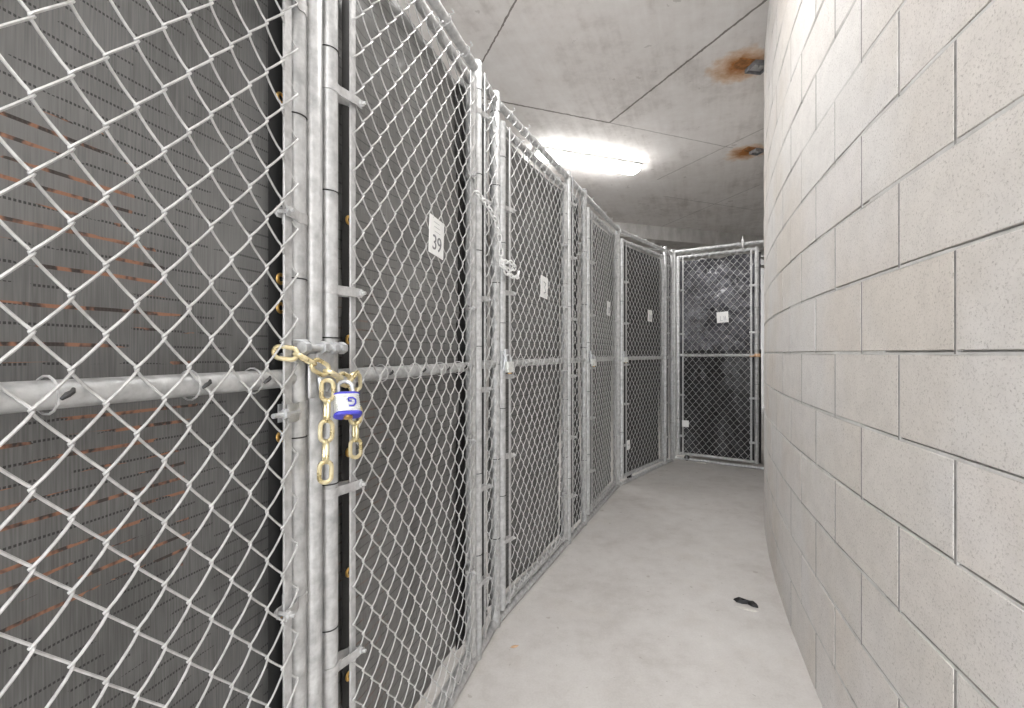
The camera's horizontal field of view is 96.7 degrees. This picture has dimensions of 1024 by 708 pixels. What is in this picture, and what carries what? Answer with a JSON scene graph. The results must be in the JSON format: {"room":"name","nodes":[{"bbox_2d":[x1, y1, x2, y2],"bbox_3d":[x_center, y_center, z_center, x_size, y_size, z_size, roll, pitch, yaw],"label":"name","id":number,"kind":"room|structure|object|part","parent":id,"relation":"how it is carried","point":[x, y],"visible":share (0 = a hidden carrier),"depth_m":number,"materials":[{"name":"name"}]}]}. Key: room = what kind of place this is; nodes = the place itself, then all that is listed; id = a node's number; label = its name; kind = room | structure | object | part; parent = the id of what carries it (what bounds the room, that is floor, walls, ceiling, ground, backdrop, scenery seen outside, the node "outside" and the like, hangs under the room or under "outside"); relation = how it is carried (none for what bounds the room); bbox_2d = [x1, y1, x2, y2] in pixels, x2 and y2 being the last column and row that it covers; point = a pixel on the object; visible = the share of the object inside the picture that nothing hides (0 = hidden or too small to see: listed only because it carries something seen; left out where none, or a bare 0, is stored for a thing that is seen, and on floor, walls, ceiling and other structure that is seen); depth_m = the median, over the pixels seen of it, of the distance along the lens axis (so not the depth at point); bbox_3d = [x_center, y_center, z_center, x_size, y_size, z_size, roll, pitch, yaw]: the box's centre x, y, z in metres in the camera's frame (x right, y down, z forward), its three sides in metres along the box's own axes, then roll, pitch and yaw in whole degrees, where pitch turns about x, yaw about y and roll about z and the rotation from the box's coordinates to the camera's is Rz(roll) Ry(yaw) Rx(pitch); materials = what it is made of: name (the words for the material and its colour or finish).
{"room":"storage locker corridor","nodes":[
{"label":"storage locker corridor","id":0,"kind":"room"},
{"bbox_2d":[395,0,768,258],"bbox_3d":[1.050,-2.241,3.500,11.100,0.200,15.400,0,0,0],"label":"ceiling","id":1,"kind":"structure","parent":0,"point":[653,84],"depth_m":3.74,"materials":[{"name":"concrete"}]},
{"bbox_2d":[533,147,641,174],"bbox_3d":[0.825,-2.099,4.999,1.270,0.085,0.210,0,0,-20],"label":"ceiling light","id":2,"kind":"object","parent":1,"relation":"attached to","point":[566,157],"visible":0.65,"depth_m":4.95,"materials":[{"name":"white paint"}]},
{"bbox_2d":[559,250,763,267],"bbox_3d":[2.780,-1.912,8.342,5.700,0.458,0.074,0,0,-18],"label":"pipe","id":3,"kind":"object","parent":1,"relation":"hanging from","point":[762,266],"visible":0.07,"depth_m":8.46,"materials":[{"name":"grey metal"}]},
{"bbox_2d":[731,58,763,74],"bbox_3d":[1.767,-2.123,3.372,0.245,0.036,0.120,0,0,-8],"label":"plate","id":4,"kind":"object","parent":1,"relation":"attached to","point":[751,66],"visible":0.8,"depth_m":3.38,"materials":[{"name":"metal"}]},
{"bbox_3d":[1.706,-2.137,3.363,0.120,0.008,0.120,0,0,-8],"label":"plate","id":5,"kind":"part","parent":4,"relation":"part of","materials":[{"name":"metal"}]},
{"bbox_2d":[742,146,763,155],"bbox_3d":[2.530,-2.123,4.783,0.196,0.036,0.096,0,0,-15],"label":"plate","id":6,"kind":"object","parent":1,"relation":"attached to","point":[755,151],"visible":1,"depth_m":4.77,"materials":[{"name":"metal"}]},
{"bbox_3d":[2.481,-2.137,4.770,0.096,0.008,0.096,0,0,-15],"label":"plate","id":7,"kind":"part","parent":6,"relation":"part of","materials":[{"name":"metal"}]},
{"bbox_2d":[486,242,703,416],"bbox_3d":[1.055,-0.456,9.316,9.200,3.370,0.200,0,0,-18],"label":"wall","id":8,"kind":"structure","parent":0,"point":[692,258],"depth_m":9.30,"materials":[{"name":"concrete"}]},
{"bbox_2d":[414,407,822,707],"bbox_3d":[1.050,1.289,3.500,11.100,0.120,15.400,0,0,0],"label":"floor","id":9,"kind":"structure","parent":0,"point":[639,610],"depth_m":2.13,"materials":[{"name":"concrete"}]},
{"bbox_2d":[307,0,321,707],"bbox_3d":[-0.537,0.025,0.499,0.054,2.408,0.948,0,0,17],"label":"fence post","id":10,"kind":"object","parent":9,"relation":"on","point":[314,20],"visible":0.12,"depth_m":0.92,"materials":[{"name":"silver metal"}]},
{"bbox_2d":[0,0,347,707],"bbox_3d":[-0.526,0.051,0.518,0.074,2.263,0.995,0,0,17],"label":"gate","id":11,"kind":"object","parent":10,"relation":"attached to","point":[38,395],"visible":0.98,"depth_m":0.70,"materials":[{"name":"metal"}]},
{"bbox_2d":[0,0,282,707],"bbox_3d":[-0.584,0.049,0.492,0.030,2.300,0.926,0,0,16],"label":"privacy screen","id":12,"kind":"object","parent":11,"relation":"attached to","point":[28,292],"visible":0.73,"depth_m":0.66,"materials":[{"name":"grey fabric"}]},
{"bbox_3d":[-0.548,0.048,0.478,0.034,0.034,0.835,0,0,17],"label":"rail","id":13,"kind":"part","parent":11,"relation":"part of","materials":[{"name":"grey metal"}]},
{"bbox_2d":[271,344,362,484],"bbox_3d":[-0.366,0.118,0.908,0.066,0.270,0.208,0,0,26],"label":"chain","id":14,"kind":"object","parent":11,"relation":"hanging from","point":[327,371],"visible":0.86,"depth_m":0.88,"materials":[{"name":"yellow metal"}]},
{"bbox_2d":[333,379,361,419],"bbox_3d":[-0.326,0.092,0.899,0.053,0.077,0.054,0,0,-30],"label":"padlock","id":15,"kind":"object","parent":14,"relation":"hanging from","point":[346,404],"visible":1,"depth_m":0.89,"materials":[{"name":"metal"}]},
{"bbox_2d":[427,0,477,707],"bbox_3d":[-0.273,0.029,1.385,0.055,2.400,0.884,0,0,17],"label":"frame","id":16,"kind":"object","parent":9,"relation":"on","point":[436,5],"visible":0.91,"depth_m":1.62,"materials":[{"name":"silver metal"}]},
{"bbox_2d":[322,0,476,707],"bbox_3d":[-0.268,0.051,1.377,0.069,2.265,0.877,0,0,17],"label":"gate","id":17,"kind":"object","parent":16,"relation":"attached to","point":[333,661],"visible":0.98,"depth_m":1.18,"materials":[{"name":"metal"}]},
{"bbox_2d":[338,0,465,707],"bbox_3d":[-0.329,0.054,1.379,0.044,2.250,0.921,0,0,17],"label":"privacy screen","id":18,"kind":"object","parent":17,"relation":"attached to","point":[363,326],"visible":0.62,"depth_m":1.36,"materials":[{"name":"grey fabric"}]},
{"bbox_3d":[-0.279,0.052,1.380,0.034,0.034,0.805,0,0,17],"label":"rail","id":19,"kind":"part","parent":17,"relation":"part of","materials":[{"name":"grey metal"}]},
{"bbox_2d":[428,213,443,259],"bbox_3d":[-0.239,-0.361,1.419,0.015,0.125,0.108,0,0,17],"label":"number tag","id":20,"kind":"object","parent":17,"relation":"attached to","point":[436,227],"visible":1,"depth_m":1.41,"materials":[{"name":"white paper"}]},
{"bbox_3d":[-0.279,-1.058,1.380,0.034,0.034,0.805,0,0,17],"label":"rail","id":21,"kind":"part","parent":17,"relation":"part of","materials":[{"name":"grey metal"}]},
{"bbox_3d":[-0.279,1.161,1.380,0.034,0.034,0.805,0,0,17],"label":"rail","id":22,"kind":"part","parent":17,"relation":"part of","materials":[{"name":"grey metal"}]},
{"bbox_3d":[-0.277,-1.136,1.386,0.034,0.034,0.883,0,0,17],"label":"header rail","id":23,"kind":"part","parent":16,"relation":"part of","materials":[{"name":"grey metal"}]},
{"bbox_3d":[-0.277,1.212,1.386,0.034,0.034,0.883,0,0,17],"label":"floor rail","id":24,"kind":"part","parent":16,"relation":"part of","materials":[{"name":"grey metal"}]},
{"bbox_2d":[472,59,499,660],"bbox_3d":[-0.098,0.025,1.940,0.069,2.408,0.271,0,0,17],"label":"fence panel","id":25,"kind":"object","parent":9,"relation":"on","point":[493,364],"visible":0.88,"depth_m":1.88,"materials":[{"name":"metal"}]},
{"bbox_2d":[460,78,487,626],"bbox_3d":[-0.153,0.042,1.957,0.035,2.315,0.268,0,0,17],"label":"privacy screen","id":26,"kind":"object","parent":25,"relation":"attached to","point":[461,79],"visible":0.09,"depth_m":2.04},
{"bbox_3d":[-0.142,0.025,1.836,0.042,2.408,0.042,0,0,17],"label":"post","id":27,"kind":"part","parent":25,"relation":"part of","materials":[{"name":"grey metal"}]},
{"bbox_3d":[-0.108,-1.136,1.943,0.034,0.034,0.199,0,0,17],"label":"rail","id":28,"kind":"part","parent":25,"relation":"part of","materials":[{"name":"grey metal"}]},
{"bbox_3d":[-0.108,0.048,1.943,0.034,0.034,0.199,0,0,17],"label":"rail","id":29,"kind":"part","parent":25,"relation":"part of","materials":[{"name":"grey metal"}]},
{"bbox_3d":[-0.108,1.212,1.943,0.034,0.034,0.199,0,0,17],"label":"rail","id":30,"kind":"part","parent":25,"relation":"part of","materials":[{"name":"grey metal"}]},
{"bbox_3d":[-0.075,0.025,2.050,0.042,2.408,0.042,0,0,17],"label":"post","id":31,"kind":"part","parent":25,"relation":"part of","materials":[{"name":"grey metal"}]},
{"bbox_2d":[474,190,519,278],"bbox_3d":[-0.060,-0.480,1.946,0.043,0.283,0.468,0,0,22],"label":"chain","id":32,"kind":"object","parent":25,"relation":"hanging from","point":[501,260],"visible":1,"depth_m":1.98,"materials":[{"name":"silver metal"}]},
{"bbox_2d":[500,101,568,621],"bbox_3d":[0.147,0.029,2.496,0.054,2.400,0.946,0,0,26],"label":"frame","id":33,"kind":"object","parent":9,"relation":"on","point":[504,110],"visible":0.97,"depth_m":2.39,"materials":[{"name":"metal"}]},
{"bbox_2d":[500,120,567,610],"bbox_3d":[0.145,0.058,2.478,0.078,2.253,0.945,0,0,26],"label":"gate","id":34,"kind":"object","parent":33,"relation":"attached to","point":[505,598],"visible":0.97,"depth_m":2.33,"materials":[{"name":"metal"}]},
{"bbox_2d":[504,354,514,373],"bbox_3d":[-0.012,0.048,2.059,0.032,0.092,0.053,0,0,42],"label":"padlock","id":35,"kind":"object","parent":34,"relation":"attached to","point":[509,366],"visible":1,"depth_m":2.05,"materials":[{"name":"metal"}]},
{"bbox_2d":[487,125,560,606],"bbox_3d":[0.103,0.059,2.516,0.026,2.220,0.938,0,0,26],"label":"privacy screen","id":36,"kind":"object","parent":34,"relation":"attached to","point":[514,183],"visible":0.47,"depth_m":2.50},
{"bbox_3d":[0.141,-1.046,2.493,0.034,0.034,0.849,0,0,26],"label":"rail","id":37,"kind":"part","parent":34,"relation":"part of","materials":[{"name":"grey metal"}]},
{"bbox_3d":[0.141,1.161,2.493,0.034,0.034,0.849,0,0,26],"label":"rail","id":38,"kind":"part","parent":34,"relation":"part of","materials":[{"name":"grey metal"}]},
{"bbox_3d":[0.141,0.048,2.493,0.034,0.034,0.849,0,0,26],"label":"rail","id":39,"kind":"part","parent":34,"relation":"part of","materials":[{"name":"grey metal"}]},
{"bbox_2d":[540,275,547,298],"bbox_3d":[0.173,-0.361,2.495,0.016,0.124,0.107,0,0,26],"label":"number tag","id":40,"kind":"object","parent":34,"relation":"attached to","point":[544,281],"visible":1,"depth_m":2.49,"materials":[{"name":"white paper"}]},
{"bbox_3d":[0.143,-1.136,2.498,0.034,0.034,0.946,0,0,26],"label":"header rail","id":41,"kind":"part","parent":33,"relation":"part of","materials":[{"name":"grey metal"}]},
{"bbox_3d":[0.143,1.212,2.498,0.034,0.034,0.946,0,0,26],"label":"floor rail","id":42,"kind":"part","parent":33,"relation":"part of","materials":[{"name":"grey metal"}]},
{"bbox_2d":[565,170,586,543],"bbox_3d":[0.449,0.025,3.099,0.069,2.408,0.399,0,0,26],"label":"fence panel","id":43,"kind":"object","parent":9,"relation":"on","point":[570,181],"visible":0.97,"depth_m":3.10,"materials":[{"name":"metal"}]},
{"bbox_3d":[0.362,0.025,2.945,0.042,2.408,0.042,0,0,26],"label":"post","id":44,"kind":"part","parent":43,"relation":"part of","materials":[{"name":"grey metal"}]},
{"bbox_2d":[559,181,579,535],"bbox_3d":[0.400,0.042,3.123,0.032,2.315,0.397,0,0,26],"label":"privacy screen","id":45,"kind":"object","parent":43,"relation":"attached to","point":[576,211],"visible":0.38,"depth_m":3.23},
{"bbox_3d":[0.439,-1.136,3.103,0.034,0.034,0.327,0,0,26],"label":"rail","id":46,"kind":"part","parent":43,"relation":"part of","materials":[{"name":"grey metal"}]},
{"bbox_3d":[0.439,0.048,3.103,0.034,0.034,0.327,0,0,26],"label":"rail","id":47,"kind":"part","parent":43,"relation":"part of","materials":[{"name":"grey metal"}]},
{"bbox_3d":[0.439,1.212,3.103,0.034,0.034,0.327,0,0,26],"label":"rail","id":48,"kind":"part","parent":43,"relation":"part of","materials":[{"name":"grey metal"}]},
{"bbox_3d":[0.516,0.025,3.262,0.042,2.408,0.042,0,0,26],"label":"post","id":49,"kind":"part","parent":43,"relation":"part of","materials":[{"name":"grey metal"}]},
{"bbox_2d":[587,195,619,521],"bbox_3d":[0.758,0.025,3.742,0.054,2.408,1.026,0,0,26],"label":"frame","id":50,"kind":"object","parent":9,"relation":"on","point":[590,201],"visible":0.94,"depth_m":4.17,"materials":[{"name":"grey metal"}]},
{"bbox_2d":[587,207,618,514],"bbox_3d":[0.744,0.058,3.701,0.078,2.253,0.917,0,0,26],"label":"gate","id":51,"kind":"object","parent":50,"relation":"attached to","point":[614,359],"visible":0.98,"depth_m":3.58,"materials":[{"name":"metal"}]},
{"bbox_2d":[591,354,596,366],"bbox_3d":[0.591,0.053,3.294,0.032,0.092,0.053,0,0,42],"label":"padlock","id":52,"kind":"object","parent":51,"relation":"attached to","point":[593,361],"visible":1,"depth_m":3.28,"materials":[{"name":"metal"}]},
{"bbox_2d":[580,219,612,512],"bbox_3d":[0.700,0.059,3.738,0.032,2.220,0.912,0,0,26],"label":"privacy screen","id":53,"kind":"object","parent":51,"relation":"attached to","point":[595,227],"visible":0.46,"depth_m":3.85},
{"bbox_3d":[0.741,-1.046,3.716,0.034,0.034,0.821,0,0,26],"label":"rail","id":54,"kind":"part","parent":51,"relation":"part of","materials":[{"name":"grey metal"}]},
{"bbox_3d":[0.741,1.161,3.716,0.034,0.034,0.821,0,0,26],"label":"rail","id":55,"kind":"part","parent":51,"relation":"part of","materials":[{"name":"grey metal"}]},
{"bbox_3d":[0.741,0.048,3.716,0.034,0.034,0.821,0,0,26],"label":"rail","id":56,"kind":"part","parent":51,"relation":"part of","materials":[{"name":"grey metal"}]},
{"bbox_2d":[607,301,609,315],"bbox_3d":[0.795,-0.369,3.764,0.016,0.123,0.106,0,0,26],"label":"number tag","id":57,"kind":"object","parent":51,"relation":"attached to","point":[608,302],"visible":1,"depth_m":3.75,"materials":[{"name":"white paper"}]},
{"bbox_3d":[0.750,-1.136,3.735,0.034,0.034,1.004,0,0,26],"label":"header rail","id":58,"kind":"part","parent":50,"relation":"part of","materials":[{"name":"grey metal"}]},
{"bbox_3d":[0.750,1.212,3.735,0.034,0.034,1.004,0,0,26],"label":"floor rail","id":59,"kind":"part","parent":50,"relation":"part of","materials":[{"name":"grey metal"}]},
{"bbox_3d":[0.972,0.025,4.185,0.042,2.408,0.042,0,0,26],"label":"post","id":60,"kind":"part","parent":50,"relation":"part of","materials":[{"name":"silver metal"}]},
{"bbox_2d":[620,229,665,485],"bbox_3d":[1.339,0.029,4.611,0.054,2.400,1.044,0,0,40],"label":"frame","id":61,"kind":"object","parent":9,"relation":"on","point":[626,233],"visible":0.98,"depth_m":4.55,"materials":[{"name":"grey metal"}]},
{"bbox_2d":[620,238,663,478],"bbox_3d":[1.335,0.074,4.610,0.077,2.307,1.000,0,0,41],"label":"gate","id":62,"kind":"object","parent":61,"relation":"attached to","point":[623,475],"visible":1,"depth_m":4.48,"materials":[{"name":"metal"}]},
{"bbox_2d":[624,246,659,472],"bbox_3d":[1.301,0.064,4.655,0.025,2.210,0.990,0,0,41],"label":"privacy screen","id":63,"kind":"object","parent":62,"relation":"attached to","point":[654,339],"visible":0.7,"depth_m":4.69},
{"bbox_3d":[1.336,-1.056,4.625,0.034,0.034,0.905,0,0,41],"label":"rail","id":64,"kind":"part","parent":62,"relation":"part of","materials":[{"name":"grey metal"}]},
{"bbox_3d":[1.336,1.161,4.625,0.034,0.034,0.905,0,0,41],"label":"rail","id":65,"kind":"part","parent":62,"relation":"part of","materials":[{"name":"grey metal"}]},
{"bbox_3d":[1.336,0.048,4.625,0.034,0.034,0.905,0,0,41],"label":"rail","id":66,"kind":"part","parent":62,"relation":"part of","materials":[{"name":"grey metal"}]},
{"bbox_2d":[648,310,651,321],"bbox_3d":[1.413,-0.384,4.672,0.016,0.119,0.100,0,-2,41],"label":"number tag","id":67,"kind":"object","parent":62,"relation":"attached to","point":[649,311],"visible":1,"depth_m":4.67,"materials":[{"name":"white paper"}]},
{"bbox_3d":[1.336,-1.136,4.613,0.034,0.034,1.044,0,0,40],"label":"header rail","id":68,"kind":"part","parent":61,"relation":"part of","materials":[{"name":"grey metal"}]},
{"bbox_3d":[1.336,1.212,4.613,0.034,0.034,1.044,0,0,40],"label":"floor rail","id":69,"kind":"part","parent":61,"relation":"part of","materials":[{"name":"grey metal"}]},
{"bbox_2d":[663,246,673,464],"bbox_3d":[1.764,0.025,5.098,0.069,2.408,0.246,0,0,41],"label":"fence panel","id":70,"kind":"object","parent":9,"relation":"on","point":[671,252],"visible":0.94,"depth_m":5.05,"materials":[{"name":"metal"}]},
{"bbox_2d":[659,252,669,457],"bbox_3d":[1.720,0.042,5.136,0.028,2.315,0.244,0,0,42],"label":"privacy screen","id":71,"kind":"object","parent":70,"relation":"attached to","point":[660,252],"visible":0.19,"depth_m":5.20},
{"bbox_3d":[1.690,0.025,5.030,0.042,2.408,0.042,0,0,41],"label":"post","id":72,"kind":"part","parent":70,"relation":"part of","materials":[{"name":"silver metal"}]},
{"bbox_3d":[1.822,0.025,5.180,0.042,2.408,0.042,0,0,41],"label":"post","id":73,"kind":"part","parent":70,"relation":"part of","materials":[{"name":"silver metal"}]},
{"bbox_2d":[674,236,763,469],"bbox_3d":[2.283,-0.011,5.020,1.007,2.480,0.057,0,0,34],"label":"frame","id":74,"kind":"object","parent":9,"relation":"on","point":[742,243],"visible":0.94,"depth_m":5.17,"materials":[{"name":"metal"}]},
{"bbox_3d":[1.885,0.013,5.292,0.042,2.433,0.042,0,0,34],"label":"post","id":75,"kind":"part","parent":74,"relation":"part of","materials":[{"name":"silver metal"}]},
{"bbox_2d":[676,247,758,463],"bbox_3d":[2.251,0.050,5.032,0.849,2.357,0.069,0,0,34],"label":"gate","id":76,"kind":"object","parent":74,"relation":"attached to","point":[683,355],"visible":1,"depth_m":4.96,"materials":[{"name":"metal"}]},
{"bbox_2d":[682,420,688,426],"bbox_3d":[1.980,0.803,5.195,0.075,0.076,0.015,0,0,34],"label":"number tag","id":77,"kind":"object","parent":76,"relation":"attached to","point":[685,423],"visible":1,"depth_m":5.19,"materials":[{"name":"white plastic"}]},
{"bbox_3d":[2.257,0.024,5.041,0.777,0.034,0.034,0,0,34],"label":"rail","id":78,"kind":"part","parent":76,"relation":"part of","materials":[{"name":"silver metal"}]},
{"bbox_3d":[2.257,-1.106,5.041,0.777,0.034,0.034,0,0,34],"label":"rail","id":79,"kind":"part","parent":76,"relation":"part of","materials":[{"name":"silver metal"}]},
{"bbox_3d":[2.257,1.154,5.041,0.777,0.034,0.034,0,0,34],"label":"rail","id":80,"kind":"part","parent":76,"relation":"part of","materials":[{"name":"grey metal"}]},
{"bbox_2d":[680,350,760,462],"bbox_3d":[2.304,0.569,5.114,0.878,1.220,0.040,0,0,34],"label":"plastic sheet","id":81,"kind":"object","parent":76,"relation":"attached to","point":[740,380],"visible":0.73,"depth_m":5.09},
{"bbox_2d":[680,252,760,351],"bbox_3d":[2.299,-0.545,5.098,0.868,1.067,0.078,0,0,34],"label":"plastic sheet","id":82,"kind":"object","parent":76,"relation":"attached to","point":[738,258],"visible":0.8,"depth_m":5.08,"materials":[{"name":"black plastic"}]},
{"bbox_2d":[716,311,728,322],"bbox_3d":[2.303,-0.393,4.977,0.125,0.125,0.016,0,0,34],"label":"number tag","id":83,"kind":"object","parent":76,"relation":"attached to","point":[722,317],"visible":1,"depth_m":4.97,"materials":[{"name":"white paper"}]},
{"bbox_3d":[2.285,-1.176,5.022,0.965,0.034,0.034,0,0,34],"label":"header rail","id":84,"kind":"part","parent":74,"relation":"part of","materials":[{"name":"grey metal"}]},
{"bbox_3d":[2.285,1.212,5.022,0.965,0.034,0.034,0,0,34],"label":"floor rail","id":85,"kind":"part","parent":74,"relation":"part of","materials":[{"name":"grey metal"}]},
{"bbox_2d":[733,597,757,607],"bbox_3d":[1.150,1.218,2.238,0.113,0.020,0.043,0,0,35],"label":"scrap","id":86,"kind":"object","parent":9,"relation":"on","point":[738,599],"visible":1,"depth_m":2.23,"materials":[{"name":"black rubber"}]},
{"bbox_2d":[736,606,758,611],"bbox_3d":[1.128,1.227,2.184,0.100,0.003,0.028,0,0,29],"label":"paper scrap","id":87,"kind":"object","parent":9,"relation":"on","point":[743,608],"visible":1,"depth_m":2.18,"materials":[{"name":"white paper"}]},
{"bbox_2d":[761,259,763,407],"bbox_3d":[5.625,-0.456,9.050,0.198,3.370,3.751,0,0,7],"label":"wall","id":88,"kind":"structure","parent":0,"point":[762,261],"depth_m":10.32,"materials":[{"name":"concrete"}]},
{"bbox_2d":[488,209,763,255],"bbox_3d":[1.592,-2.026,7.625,9.200,0.230,0.450,0,0,-18],"label":"trim","id":89,"kind":"structure","parent":88,"relation":"attached to","point":[670,237],"depth_m":7.86,"materials":[{"name":"concrete"}]},
{"bbox_2d":[559,240,763,259],"bbox_3d":[2.880,-1.841,8.028,5.700,0.140,0.061,0,0,-18],"label":"pipe","id":90,"kind":"object","parent":88,"relation":"hanging from","point":[652,249],"visible":0.22,"depth_m":8.10,"materials":[{"name":"grey metal"}]},
{"bbox_2d":[764,0,1023,707],"bbox_3d":[2.216,-0.456,1.957,1.856,3.370,12.925,0,0,23],"label":"wall","id":91,"kind":"structure","parent":0,"point":[894,129],"depth_m":1.08,"materials":[{"name":"white concrete"}]}
]}

